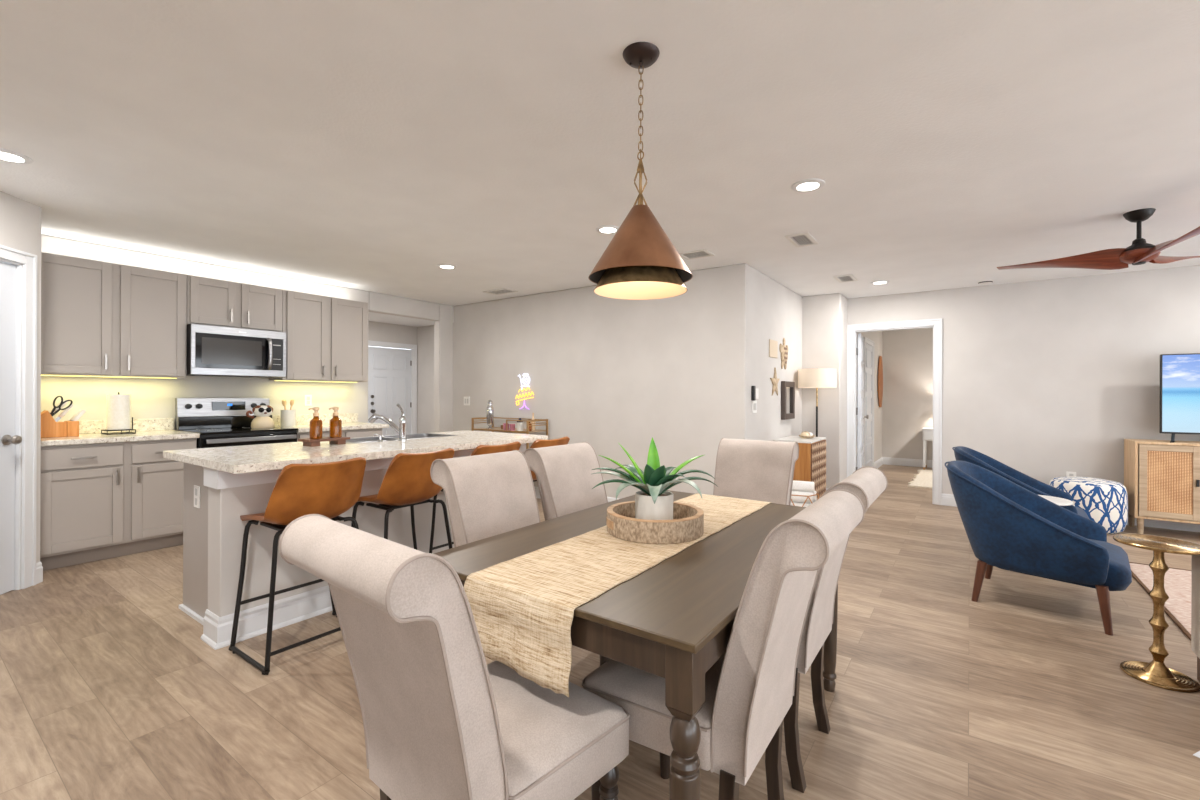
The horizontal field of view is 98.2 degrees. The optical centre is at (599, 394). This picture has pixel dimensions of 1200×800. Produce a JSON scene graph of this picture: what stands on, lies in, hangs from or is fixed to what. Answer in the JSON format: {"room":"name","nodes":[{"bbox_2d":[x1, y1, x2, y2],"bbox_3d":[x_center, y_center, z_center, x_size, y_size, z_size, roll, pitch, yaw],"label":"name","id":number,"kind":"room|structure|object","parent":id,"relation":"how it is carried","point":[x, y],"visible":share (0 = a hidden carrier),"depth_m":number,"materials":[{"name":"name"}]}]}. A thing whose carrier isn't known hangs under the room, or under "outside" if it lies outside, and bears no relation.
{"room":"dining room","nodes":[
{"label":"dining room","id":0,"kind":"room"},
{"bbox_2d":[0,191,41,562],"bbox_3d":[-3.634,-0.003,2.813,0.120,2.461,1.200,0,0,-10],"label":"wall","id":1,"kind":"structure","parent":0,"point":[20,220],"depth_m":3.34,"materials":[{"name":"paint"}]},
{"bbox_2d":[0,245,36,594],"bbox_3d":[-3.625,0.163,2.901,0.168,2.130,0.910,0,0,-10],"label":"door","id":2,"kind":"structure","parent":1,"relation":"in","point":[18,282],"depth_m":3.27,"materials":[{"name":"white"}]},
{"bbox_2d":[36,562,42,583],"bbox_3d":[-3.667,1.162,3.389,0.016,0.132,0.055,0,0,-10],"label":"baseboard","id":3,"kind":"structure","parent":1,"relation":"attached to","point":[39,569],"depth_m":3.39,"materials":[{"name":"white"}]},
{"bbox_2d":[41,234,452,432],"bbox_3d":[-3.241,-0.001,5.569,0.120,2.461,4.014,0,0,35],"label":"wall","id":4,"kind":"structure","parent":0,"point":[151,398],"depth_m":5.05,"materials":[{"name":"paint"}]},
{"bbox_2d":[41,252,186,378],"bbox_3d":[-3.935,-0.591,4.176,0.360,0.894,0.928,0,0,35],"label":"upper cabinet","id":5,"kind":"object","parent":4,"relation":"attached to","point":[99,318],"depth_m":4.07,"materials":[{"name":"grey wood"}]},
{"bbox_2d":[58,418,173,433],"bbox_3d":[-4.079,0.259,4.271,0.019,0.106,0.920,0,0,35],"label":"backsplash","id":6,"kind":"structure","parent":4,"relation":"attached to","point":[87,426],"depth_m":4.43,"materials":[{"name":"stone"}]},
{"bbox_2d":[187,275,282,331],"bbox_3d":[-3.443,-0.825,4.866,0.360,0.423,0.762,0,0,35],"label":"upper cabinet","id":7,"kind":"object","parent":4,"relation":"attached to","point":[213,302],"visible":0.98,"depth_m":4.74,"materials":[{"name":"grey wood"}]},
{"bbox_2d":[187,324,285,377],"bbox_3d":[-3.406,-0.391,4.838,0.453,0.436,0.758,0,0,35],"label":"microwave","id":8,"kind":"object","parent":7,"relation":"attached to","point":[217,351],"visible":0.98,"depth_m":4.70,"materials":[{"name":"silver metal"}]},
{"bbox_2d":[304,395,311,405],"bbox_3d":[-3.143,0.058,5.596,0.008,0.118,0.075,0,0,35],"label":"wall outlet","id":9,"kind":"object","parent":4,"relation":"attached to","point":[307,398],"visible":1,"depth_m":5.59,"materials":[{"name":"white plastic"}]},
{"bbox_2d":[272,413,357,425],"bbox_3d":[-3.091,0.263,5.659,0.019,0.106,0.943,0,0,35],"label":"backsplash","id":10,"kind":"structure","parent":4,"relation":"attached to","point":[345,417],"depth_m":5.71,"materials":[{"name":"stone"}]},
{"bbox_2d":[269,290,367,382],"bbox_3d":[-2.965,-0.587,5.539,0.360,0.894,0.886,0,0,35],"label":"upper cabinet","id":11,"kind":"object","parent":4,"relation":"attached to","point":[327,337],"depth_m":5.41,"materials":[{"name":"grey wood"}]},
{"bbox_2d":[368,321,416,404],"bbox_3d":[-4.284,-0.005,8.174,0.120,2.461,3.150,0,0,35],"label":"wall","id":12,"kind":"structure","parent":0,"point":[377,331],"depth_m":9.02,"materials":[{"name":"paint"}]},
{"bbox_2d":[368,340,416,435],"bbox_3d":[-3.653,0.160,9.020,0.168,2.135,1.010,0,0,35],"label":"door","id":13,"kind":"structure","parent":12,"relation":"in","point":[392,368],"depth_m":9.05,"materials":[{"name":"white"}]},
{"bbox_2d":[417,323,453,433],"bbox_3d":[-2.423,0.002,8.856,2.360,2.461,0.120,0,0,35],"label":"wall","id":14,"kind":"structure","parent":0,"point":[425,334],"depth_m":9.27,"materials":[{"name":"paint"}]},
{"bbox_2d":[0,0,1199,326],"bbox_3d":[0.791,-1.266,4.381,13.000,0.100,13.650,0,0,35],"label":"ceiling","id":15,"kind":"structure","parent":0,"point":[365,145],"depth_m":2.43,"materials":[{"name":"paint"}]},
{"bbox_2d":[0,148,32,163],"bbox_3d":[-3.042,-1.225,2.666,0.184,0.012,0.184,0,0,35],"label":"recessed light","id":16,"kind":"object","parent":15,"relation":"in","point":[6,155],"visible":1,"depth_m":2.67,"materials":[{"name":"white"}]},
{"bbox_2d":[437,264,456,268],"bbox_3d":[-1.454,-1.218,4.935,0.184,0.012,0.184,0,0,35],"label":"recessed light","id":17,"kind":"object","parent":15,"relation":"in","point":[445,266],"visible":1,"depth_m":4.92,"materials":[{"name":"white"}]},
{"bbox_2d":[483,288,517,294],"bbox_3d":[-1.174,-1.218,6.130,0.370,0.010,0.220,0,0,35],"label":"ceiling vent","id":18,"kind":"object","parent":15,"relation":"in","point":[502,290],"visible":1,"depth_m":6.12,"materials":[{"name":"white"}]},
{"bbox_2d":[596,225,619,233],"bbox_3d":[0.059,-1.212,3.817,0.184,0.012,0.184,0,0,35],"label":"recessed light","id":19,"kind":"object","parent":15,"relation":"in","point":[607,229],"visible":0.98,"depth_m":3.80,"materials":[{"name":"white"}]},
{"bbox_2d":[588,42,692,299],"bbox_3d":[0.145,-0.794,1.857,0.370,0.848,0.370,0,0,35],"label":"pendant lamp","id":20,"kind":"object","parent":15,"relation":"hanging from","point":[640,262],"visible":1,"depth_m":1.78,"materials":[{"name":"brown metal"}]},
{"bbox_2d":[679,249,714,259],"bbox_3d":[0.827,-1.210,4.484,0.260,0.010,0.220,0,0,35],"label":"ceiling vent","id":21,"kind":"object","parent":15,"relation":"in","point":[702,253],"visible":0.85,"depth_m":4.48,"materials":[{"name":"white"}]},
{"bbox_2d":[785,232,818,246],"bbox_3d":[1.577,-1.208,4.054,0.170,0.010,0.340,0,0,35],"label":"ceiling vent","id":22,"kind":"object","parent":15,"relation":"in","point":[802,239],"visible":1,"depth_m":4.04,"materials":[{"name":"white"}]},
{"bbox_2d":[791,178,824,191],"bbox_3d":[1.202,-1.208,3.005,0.184,0.012,0.184,0,0,35],"label":"recessed light","id":23,"kind":"object","parent":15,"relation":"in","point":[806,185],"visible":1,"depth_m":2.99,"materials":[{"name":"white"}]},
{"bbox_2d":[833,274,857,282],"bbox_3d":[2.541,-1.204,5.376,0.173,0.010,0.340,0,0,35],"label":"ceiling vent","id":24,"kind":"object","parent":15,"relation":"in","point":[849,277],"visible":1,"depth_m":5.37,"materials":[{"name":"white"}]},
{"bbox_2d":[870,280,889,283],"bbox_3d":[2.993,-1.201,5.555,0.184,0.012,0.184,0,0,35],"label":"recessed light","id":25,"kind":"object","parent":15,"relation":"in","point":[879,281],"visible":1,"depth_m":5.53,"materials":[{"name":"white"}]},
{"bbox_2d":[977,279,993,284],"bbox_3d":[4.066,-1.186,5.481,0.140,0.034,0.140,0,0,35],"label":"smoke detector","id":26,"kind":"object","parent":15,"relation":"attached to","point":[989,281],"visible":1,"depth_m":5.45,"materials":[{"name":"white plastic"}]},
{"bbox_2d":[997,208,1199,269],"bbox_3d":[3.429,-1.031,3.430,1.278,0.348,1.315,0,0,35],"label":"ceiling fan","id":27,"kind":"object","parent":15,"relation":"hanging from","point":[1140,252],"visible":1,"depth_m":3.44,"materials":[{"name":"wood"}]},
{"bbox_2d":[0,464,1199,799],"bbox_3d":[0.781,1.295,4.381,13.000,0.100,13.650,0,0,35],"label":"floor","id":28,"kind":"structure","parent":0,"point":[109,690],"depth_m":2.16,"materials":[{"name":"wood"}]},
{"bbox_2d":[40,438,196,570],"bbox_3d":[-3.824,0.790,4.084,0.655,0.874,0.913,0,0,35],"label":"base cabinet","id":29,"kind":"object","parent":28,"relation":"on","point":[99,501],"visible":0.71,"depth_m":3.85,"materials":[{"name":"beige"}]},
{"bbox_2d":[41,418,199,445],"bbox_3d":[-3.823,0.280,4.089,0.649,0.145,0.920,0,0,35],"label":"countertop","id":30,"kind":"structure","parent":29,"relation":"on","point":[161,428],"depth_m":4.16,"materials":[{"name":"stone"}]},
{"bbox_2d":[41,410,78,437],"bbox_3d":[-4.057,0.213,3.881,0.120,0.199,0.220,0,0,35],"label":"knife block","id":31,"kind":"object","parent":30,"relation":"on","point":[50,427],"visible":0.72,"depth_m":3.84,"materials":[{"name":"brown wood"}]},
{"bbox_2d":[50,396,72,415],"bbox_3d":[-4.015,0.088,3.867,0.018,0.166,0.129,0,0,35],"label":"scissors","id":32,"kind":"object","parent":31,"relation":"in","point":[52,413],"visible":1,"depth_m":3.86,"materials":[{"name":"black metal"}]},
{"bbox_2d":[55,404,73,421],"bbox_3d":[-4.058,0.138,3.932,0.020,0.150,0.115,0,0,35],"label":"knife","id":33,"kind":"object","parent":31,"relation":"in","point":[65,411],"visible":0.75,"depth_m":3.92,"materials":[{"name":"white"}]},
{"bbox_2d":[72,409,85,420],"bbox_3d":[-3.970,0.176,3.942,0.020,0.133,0.103,0,0,35],"label":"knife","id":34,"kind":"object","parent":31,"relation":"in","point":[82,411],"visible":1,"depth_m":3.95,"materials":[{"name":"white"}]},
{"bbox_2d":[101,392,135,434],"bbox_3d":[-3.887,0.145,4.197,0.176,0.335,0.176,0,0,35],"label":"paper towel holder","id":35,"kind":"object","parent":30,"relation":"on","point":[121,432],"visible":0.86,"depth_m":4.19,"materials":[{"name":"black metal"}]},
{"bbox_2d":[106,395,130,429],"bbox_3d":[-3.887,0.137,4.197,0.142,0.280,0.142,0,0,35],"label":"paper towel roll","id":36,"kind":"object","parent":35,"relation":"on","point":[118,406],"visible":0.99,"depth_m":4.14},
{"bbox_2d":[175,398,297,447],"bbox_3d":[-3.312,0.614,4.763,0.683,1.170,0.762,0,0,35],"label":"range","id":37,"kind":"object","parent":28,"relation":"on","point":[219,422],"visible":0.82,"depth_m":4.74,"materials":[{"name":"silver metal"}]},
{"bbox_2d":[178,426,297,434],"bbox_3d":[-3.294,0.320,4.751,0.565,0.018,0.762,0,0,35],"label":"cooktop","id":38,"kind":"object","parent":37,"relation":"in","point":[202,430],"depth_m":4.67,"materials":[{"name":"black glass"}]},
{"bbox_2d":[246,405,273,427],"bbox_3d":[-3.196,0.204,4.919,0.188,0.214,0.201,0,0,0],"label":"jar","id":39,"kind":"object","parent":37,"relation":"on","point":[262,412],"visible":1,"depth_m":4.87,"materials":[{"name":"beige ceramic"}]},
{"bbox_2d":[229,457,365,674],"bbox_3d":[-1.502,0.776,2.626,0.528,0.931,0.526,0,0,35],"label":"bar stool","id":40,"kind":"object","parent":28,"relation":"on","point":[330,489],"visible":0.81,"depth_m":2.46,"materials":[{"name":"brown leather"}]},
{"bbox_2d":[296,428,381,441],"bbox_3d":[-2.849,0.794,5.455,0.655,0.874,0.883,0,0,35],"label":"base cabinet","id":41,"kind":"object","parent":28,"relation":"on","point":[357,433],"visible":0.02,"depth_m":5.38,"materials":[{"name":"beige"}]},
{"bbox_2d":[272,413,388,432],"bbox_3d":[-2.835,0.283,5.477,0.649,0.145,0.943,0,0,35],"label":"countertop","id":42,"kind":"structure","parent":41,"relation":"on","point":[349,420],"depth_m":5.55,"materials":[{"name":"stone"}]},
{"bbox_2d":[280,410,295,426],"bbox_3d":[-3.156,0.233,5.259,0.132,0.165,0.132,0,0,35],"label":"utensil crock","id":43,"kind":"object","parent":42,"relation":"on","point":[288,417],"visible":0.92,"depth_m":5.20,"materials":[{"name":"white ceramic"}]},
{"bbox_2d":[179,443,525,649],"bbox_3d":[-1.534,0.799,3.619,0.748,0.874,2.176,0,0,35],"label":"kitchen island","id":44,"kind":"object","parent":28,"relation":"on","point":[214,501],"visible":0.53,"depth_m":2.77,"materials":[{"name":"beige"}]},
{"bbox_2d":[194,485,199,507],"bbox_3d":[-2.232,0.563,2.877,0.080,0.120,0.006,0,0,35],"label":"outlet plate","id":45,"kind":"object","parent":44,"relation":"attached to","point":[196,487],"depth_m":2.87,"materials":[{"name":"white plastic"}]},
{"bbox_2d":[163,430,547,473],"bbox_3d":[-1.442,0.436,3.564,1.010,0.234,2.202,0,0,35],"label":"island countertop","id":46,"kind":"structure","parent":44,"relation":"on","point":[274,456],"depth_m":3.04,"materials":[{"name":"stone"}]},
{"bbox_2d":[298,436,349,446],"bbox_3d":[-1.773,0.299,3.348,0.130,0.044,0.270,0,0,33],"label":"tray","id":47,"kind":"object","parent":46,"relation":"on","point":[342,440],"visible":0.95,"depth_m":3.29,"materials":[{"name":"brown wood"}]},
{"bbox_2d":[308,407,321,438],"bbox_3d":[-1.808,0.177,3.310,0.072,0.200,0.072,0,0,33],"label":"soap bottle","id":48,"kind":"object","parent":47,"relation":"on","point":[315,423],"visible":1,"depth_m":3.29,"materials":[{"name":"orange glass"}]},
{"bbox_2d":[329,407,341,437],"bbox_3d":[-1.727,0.177,3.395,0.072,0.200,0.072,0,0,-40],"label":"soap bottle","id":49,"kind":"object","parent":47,"relation":"on","point":[335,424],"visible":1,"depth_m":3.37,"materials":[{"name":"orange glass"}]},
{"bbox_2d":[368,403,406,440],"bbox_3d":[-1.533,0.191,3.754,0.337,0.262,0.060,0,0,23],"label":"faucet","id":50,"kind":"object","parent":46,"relation":"on","point":[401,430],"visible":1,"depth_m":3.70,"materials":[{"name":"silver metal"}]},
{"bbox_2d":[346,433,455,442],"bbox_3d":[-1.542,0.435,3.901,0.407,0.234,0.870,0,0,35],"label":"sink","id":51,"kind":"object","parent":46,"relation":"in","point":[422,435],"depth_m":3.95,"materials":[{"name":"metal"}]},
{"bbox_2d":[351,448,454,549],"bbox_3d":[-1.180,0.778,3.078,0.528,0.931,0.526,0,0,35],"label":"bar stool","id":52,"kind":"object","parent":28,"relation":"on","point":[407,481],"visible":0.59,"depth_m":2.91,"materials":[{"name":"brown leather"}]},
{"bbox_2d":[279,514,629,799],"bbox_3d":[-0.290,0.747,1.159,0.455,0.987,0.624,0,0,39],"label":"dining chair","id":53,"kind":"object","parent":28,"relation":"on","point":[440,722],"visible":0.99,"depth_m":1.00,"materials":[{"name":"beige fabric"}]},
{"bbox_2d":[429,441,520,552],"bbox_3d":[-0.855,0.779,3.534,0.528,0.931,0.526,0,0,35],"label":"bar stool","id":54,"kind":"object","parent":28,"relation":"on","point":[481,449],"visible":0.15,"depth_m":3.44,"materials":[{"name":"brown leather"}]},
{"bbox_2d":[471,417,547,448],"bbox_3d":[-1.094,0.760,6.245,0.969,0.955,0.352,0,0,35],"label":"bar cart","id":55,"kind":"object","parent":28,"relation":"on","point":[498,429],"visible":0.42,"depth_m":6.10,"materials":[{"name":"wood"}]},
{"bbox_2d":[477,427,545,432],"bbox_3d":[-1.093,0.421,6.245,0.899,0.010,0.310,0,0,35],"label":"shelf","id":56,"kind":"object","parent":55,"relation":"attached to","point":[498,429],"depth_m":6.10,"materials":[{"name":"grey wood"}]},
{"bbox_2d":[517,422,523,430],"bbox_3d":[-0.923,0.366,6.008,0.084,0.100,0.084,0,0,35],"label":"cup","id":57,"kind":"object","parent":55,"relation":"on","point":[520,425],"visible":0.94,"depth_m":5.97,"materials":[{"name":"white ceramic"}]},
{"bbox_3d":[-1.335,0.385,6.301,0.087,0.060,0.087,0,0,35],"label":"stand","id":58,"kind":"object","parent":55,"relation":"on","visible":0},
{"bbox_2d":[486,400,493,423],"bbox_3d":[-1.334,0.207,6.301,0.092,0.295,0.092,0,0,35],"label":"cocktail shaker","id":59,"kind":"object","parent":58,"relation":"on","point":[489,410],"visible":1,"depth_m":6.27,"materials":[{"name":"silver metal"}]},
{"bbox_2d":[430,450,608,665],"bbox_3d":[-0.303,0.747,2.073,0.624,0.987,0.455,0,0,35],"label":"dining chair","id":60,"kind":"object","parent":28,"relation":"on","point":[492,494],"visible":0.4,"depth_m":2.11,"materials":[{"name":"beige fabric"}]},
{"bbox_2d":[530,436,569,481],"bbox_3d":[-0.548,0.780,3.966,0.528,0.931,0.526,0,0,35],"label":"bar stool","id":61,"kind":"object","parent":28,"relation":"on","point":[538,443],"visible":0.05,"depth_m":3.78,"materials":[{"name":"brown leather"}]},
{"bbox_2d":[523,442,607,520],"bbox_3d":[0.001,0.748,2.501,0.624,0.987,0.455,0,0,35],"label":"dining chair","id":62,"kind":"object","parent":28,"relation":"on","point":[566,479],"visible":0.41,"depth_m":2.53,"materials":[{"name":"beige fabric"}]},
{"bbox_2d":[433,490,837,799],"bbox_3d":[0.237,0.868,1.881,0.915,0.750,1.459,0,0,35],"label":"dining table","id":63,"kind":"object","parent":28,"relation":"on","point":[673,620],"visible":0.37,"depth_m":1.24,"materials":[{"name":"brown wood"}]},
{"bbox_2d":[464,493,771,696],"bbox_3d":[0.216,0.589,1.898,0.376,0.201,1.523,0,0,35],"label":"table runner","id":64,"kind":"object","parent":63,"relation":"on","point":[523,607],"visible":0.79,"depth_m":1.35,"materials":[{"name":"fabric"}]},
{"bbox_2d":[606,501,703,543],"bbox_3d":[0.197,0.451,1.871,0.346,0.075,0.346,0,0,18],"label":"round tray","id":65,"kind":"object","parent":64,"relation":"on","point":[687,524],"visible":0.9,"depth_m":1.74,"materials":[{"name":"brown wood"}]},
{"bbox_2d":[592,437,717,519],"bbox_3d":[0.193,0.317,1.923,0.427,0.316,0.345,0,0,35],"label":"potted plant","id":66,"kind":"object","parent":65,"relation":"on","point":[653,501],"visible":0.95,"depth_m":1.87,"materials":[{"name":"green plant"}]},
{"bbox_2d":[582,489,864,799],"bbox_3d":[0.324,0.750,1.390,0.624,0.987,0.455,0,0,35],"label":"dining chair","id":67,"kind":"object","parent":28,"relation":"on","point":[749,689],"visible":0.73,"depth_m":1.20,"materials":[{"name":"beige fabric"}]},
{"bbox_2d":[713,438,798,504],"bbox_3d":[0.762,0.751,2.790,0.455,0.987,0.624,0,0,35],"label":"dining chair","id":68,"kind":"object","parent":28,"relation":"on","point":[758,470],"visible":0.46,"depth_m":2.90,"materials":[{"name":"beige fabric"}]},
{"bbox_2d":[773,436,826,500],"bbox_3d":[2.147,0.858,5.558,0.390,0.785,0.658,0,0,35],"label":"dresser","id":69,"kind":"object","parent":28,"relation":"on","point":[810,465],"visible":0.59,"depth_m":5.29,"materials":[{"name":"brown wood"}]},
{"bbox_2d":[790,493,818,506],"bbox_3d":[1.871,1.081,4.876,0.339,0.334,0.379,0,0,24],"label":"wire basket","id":70,"kind":"object","parent":28,"relation":"on","point":[804,504],"visible":0.06,"depth_m":4.74,"materials":[{"name":"brown metal"}]},
{"bbox_2d":[791,491,812,502],"bbox_3d":[1.840,0.947,4.831,0.260,0.104,0.109,0,0,21],"label":"rolled blanket","id":71,"kind":"object","parent":70,"relation":"on","point":[800,499],"visible":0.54,"depth_m":4.78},
{"bbox_2d":[792,480,814,492],"bbox_3d":[1.872,0.857,4.876,0.260,0.104,0.109,0,0,24],"label":"rolled blanket","id":72,"kind":"object","parent":71,"relation":"on","point":[804,486],"visible":0.62,"depth_m":4.82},
{"bbox_2d":[783,466,887,792],"bbox_3d":[0.643,0.751,1.854,0.624,0.987,0.455,0,0,35],"label":"dining chair","id":73,"kind":"object","parent":28,"relation":"on","point":[867,483],"visible":0.42,"depth_m":1.67,"materials":[{"name":"beige fabric"}]},
{"bbox_2d":[908,470,931,488],"bbox_3d":[5.693,1.253,7.237,2.309,0.021,1.900,0,0,35],"label":"shag rug","id":74,"kind":"object","parent":28,"relation":"on","point":[923,479],"visible":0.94,"depth_m":7.52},
{"bbox_2d":[922,427,932,469],"bbox_3d":[5.719,0.914,8.751,0.485,0.700,0.424,0,0,35],"label":"nightstand","id":75,"kind":"object","parent":28,"relation":"on","point":[927,431],"visible":0.52,"depth_m":8.71,"materials":[{"name":"white"}]},
{"bbox_2d":[952,446,1088,518],"bbox_3d":[3.384,0.850,4.223,0.867,0.811,0.715,0,0,39],"label":"armchair","id":76,"kind":"object","parent":28,"relation":"on","point":[961,453],"visible":0.37,"depth_m":4.31,"materials":[{"name":"blue fabric"}]},
{"bbox_2d":[1075,506,1088,518],"bbox_3d":[3.488,0.962,4.139,0.600,0.157,0.578,0,0,39],"label":"seat cushion","id":77,"kind":"object","parent":76,"relation":"on","point":[1081,512],"depth_m":3.99,"materials":[{"name":"blue fabric"}]},
{"bbox_2d":[945,461,1131,635],"bbox_3d":[2.635,0.847,3.191,0.867,0.811,0.715,0,0,43],"label":"armchair","id":78,"kind":"object","parent":28,"relation":"on","point":[1008,526],"visible":1,"depth_m":3.01,"materials":[{"name":"blue fabric"}]},
{"bbox_2d":[997,539,1131,590],"bbox_3d":[2.731,0.959,3.099,0.600,0.157,0.578,0,0,43],"label":"seat cushion","id":79,"kind":"object","parent":78,"relation":"on","point":[1119,575],"depth_m":2.80,"materials":[{"name":"blue fabric"}]},
{"bbox_2d":[1039,495,1072,505],"bbox_3d":[3.129,1.003,3.711,0.370,0.529,0.370,0,0,35],"label":"table","id":80,"kind":"object","parent":28,"relation":"on","point":[1059,501],"visible":0.11,"depth_m":3.63,"materials":[{"name":"stone"}]},
{"bbox_2d":[1049,476,1127,533],"bbox_3d":[4.619,1.025,4.934,0.556,0.470,0.556,0,0,35],"label":"pouf","id":81,"kind":"object","parent":28,"relation":"on","point":[1105,502],"visible":0.68,"depth_m":4.70,"materials":[{"name":"fabric"}]},
{"bbox_2d":[1113,533,1199,692],"bbox_3d":[2.477,0.952,2.304,0.292,0.600,0.292,0,0,35],"label":"pedestal table","id":82,"kind":"object","parent":28,"relation":"on","point":[1156,673],"visible":1,"depth_m":2.29,"materials":[{"name":"gold metal"}]},
{"bbox_2d":[1129,562,1191,639],"bbox_3d":[4.451,1.254,2.346,2.700,0.010,1.930,0,0,35],"label":"area rug","id":83,"kind":"object","parent":28,"relation":"on","point":[1177,582],"visible":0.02,"depth_m":3.34,"materials":[{"name":"brown carpet"}]},
{"bbox_2d":[1124,439,1199,533],"bbox_3d":[5.618,0.845,4.412,1.598,0.838,0.431,0,0,35],"label":"media console","id":84,"kind":"object","parent":28,"relation":"on","point":[1162,477],"visible":0.94,"depth_m":4.63,"materials":[{"name":"brown wood"}]},
{"bbox_2d":[1159,353,1199,442],"bbox_3d":[5.617,0.029,4.377,1.245,0.795,0.243,0,0,35],"label":"television","id":85,"kind":"object","parent":84,"relation":"on","point":[1179,388],"visible":1,"depth_m":4.67,"materials":[{"name":"black plastic"}]},
{"bbox_2d":[1191,555,1199,681],"bbox_3d":[3.296,0.855,1.282,2.290,0.800,0.915,0,0,35],"label":"sofa","id":86,"kind":"object","parent":28,"relation":"on","point":[1195,573],"visible":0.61,"depth_m":2.25,"materials":[{"name":"fabric"}]},
{"bbox_2d":[453,263,801,498],"bbox_3d":[0.230,0.012,6.781,4.130,2.461,1.985,0,0,35],"label":"wall","id":87,"kind":"structure","parent":0,"point":[680,372],"depth_m":5.56,"materials":[{"name":"paint"}]},
{"bbox_2d":[464,397,469,404],"bbox_3d":[-1.795,0.082,6.997,0.118,0.118,0.009,0,0,35],"label":"light switch","id":88,"kind":"object","parent":87,"relation":"attached to","point":[466,399],"visible":1,"depth_m":6.99,"materials":[{"name":"white plastic"}]},
{"bbox_2d":[515,374,533,408],"bbox_3d":[-0.925,-0.043,6.357,0.308,0.435,0.008,0,0,35],"label":"sign","id":89,"kind":"object","parent":87,"relation":"attached to","point":[523,374],"visible":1,"depth_m":6.35,"materials":[{"name":"multicoloured"}]},
{"bbox_2d":[534,486,618,501],"bbox_3d":[-0.355,1.175,5.966,4.130,0.132,0.016,0,0,35],"label":"baseboard","id":90,"kind":"structure","parent":87,"relation":"attached to","point":[610,499],"depth_m":6.22,"materials":[{"name":"white"}]},
{"bbox_2d":[752,401,756,412],"bbox_3d":[1.479,0.113,4.967,0.009,0.118,0.118,0,0,35],"label":"light switch","id":91,"kind":"object","parent":87,"relation":"attached to","point":[754,403],"visible":0.99,"depth_m":4.95,"materials":[{"name":"white plastic"}]},
{"bbox_2d":[751,386,758,400],"bbox_3d":[1.480,-0.017,4.952,0.028,0.140,0.155,0,0,35],"label":"thermostat","id":92,"kind":"object","parent":87,"relation":"attached to","point":[754,391],"visible":1,"depth_m":4.90,"materials":[{"name":"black plastic"}]},
{"bbox_2d":[769,339,777,357],"bbox_3d":[1.810,-0.481,5.427,0.012,0.180,0.260,0,0,35],"label":"wall plaque","id":93,"kind":"object","parent":87,"relation":"attached to","point":[773,345],"visible":1,"depth_m":5.41,"materials":[{"name":"beige paper"}]},
{"bbox_2d":[770,368,779,395],"bbox_3d":[1.849,-0.141,5.473,0.022,0.298,0.314,0,0,35],"label":"starfish","id":94,"kind":"object","parent":87,"relation":"attached to","point":[774,380],"visible":1,"depth_m":5.45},
{"bbox_2d":[779,338,787,368],"bbox_3d":[2.037,-0.458,5.732,0.028,0.343,0.298,0,0,35],"label":"turtle","id":95,"kind":"object","parent":87,"relation":"attached to","point":[783,349],"visible":1,"depth_m":5.69,"materials":[{"name":"brown wood"}]},
{"bbox_2d":[781,381,794,419],"bbox_3d":[2.108,0.060,5.821,0.042,0.420,0.400,0,0,35],"label":"framed mirror","id":96,"kind":"object","parent":87,"relation":"attached to","point":[787,388],"visible":1,"depth_m":5.80,"materials":[{"name":"brown mirror"}]},
{"bbox_2d":[798,368,836,436],"bbox_3d":[2.527,0.467,6.056,0.416,1.570,0.416,0,0,35],"label":"table lamp","id":97,"kind":"object","parent":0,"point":[816,378],"visible":0.69,"depth_m":5.89,"materials":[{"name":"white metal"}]},
{"bbox_2d":[802,293,847,488],"bbox_3d":[2.747,0.022,6.489,0.550,2.461,0.460,0,0,35],"label":"wall","id":98,"kind":"structure","parent":0,"point":[824,317],"depth_m":6.25,"materials":[{"name":"paint"}]},
{"bbox_2d":[856,331,882,466],"bbox_3d":[4.091,0.028,8.092,0.120,2.461,3.470,0,0,35],"label":"wall","id":99,"kind":"structure","parent":0,"point":[877,337],"depth_m":8.89,"materials":[{"name":"paint"}]},
{"bbox_2d":[863,337,873,466],"bbox_3d":[4.206,0.196,8.139,0.037,2.125,0.910,0,0,35],"label":"door","id":100,"kind":"structure","parent":99,"relation":"in","point":[868,447],"depth_m":8.14,"materials":[{"name":"white"}]},
{"bbox_2d":[874,457,882,467],"bbox_3d":[4.814,1.195,8.998,0.016,0.132,1.150,0,0,35],"label":"baseboard","id":101,"kind":"structure","parent":99,"relation":"attached to","point":[879,462],"depth_m":9.03,"materials":[{"name":"white"}]},
{"bbox_2d":[878,356,882,406],"bbox_3d":[4.941,-0.231,9.151,0.032,0.895,0.585,0,0,35],"label":"paddle board","id":102,"kind":"object","parent":99,"relation":"attached to","point":[880,366],"visible":1,"depth_m":9.04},
{"bbox_2d":[882,328,932,459],"bbox_3d":[6.965,0.039,8.250,4.620,2.461,0.120,0,0,35],"label":"wall","id":103,"kind":"structure","parent":0,"point":[907,355],"depth_m":9.25,"materials":[{"name":"paint"}]},
{"bbox_2d":[883,457,932,467],"bbox_3d":[6.970,1.203,8.160,4.500,0.132,0.016,0,0,35],"label":"baseboard","id":104,"kind":"structure","parent":103,"relation":"attached to","point":[886,460],"depth_m":9.24,"materials":[{"name":"white"}]},
{"bbox_2d":[848,265,1199,493],"bbox_3d":[5.473,0.033,4.905,5.970,2.461,0.120,0,0,35],"label":"wall","id":105,"kind":"structure","parent":0,"point":[1046,380],"depth_m":5.37,"materials":[{"name":"paint"}]},
{"bbox_2d":[847,318,941,504],"bbox_3d":[3.768,0.192,6.600,0.995,2.130,0.957,0,0,35],"label":"door frame","id":106,"kind":"structure","parent":105,"relation":"in","point":[855,347],"depth_m":6.45,"materials":[{"name":"white"}]},
{"bbox_2d":[941,493,1199,531],"bbox_3d":[5.882,1.199,4.528,4.860,0.132,0.016,0,0,35],"label":"baseboard","id":107,"kind":"structure","parent":105,"relation":"attached to","point":[947,499],"depth_m":4.92,"materials":[{"name":"white"}]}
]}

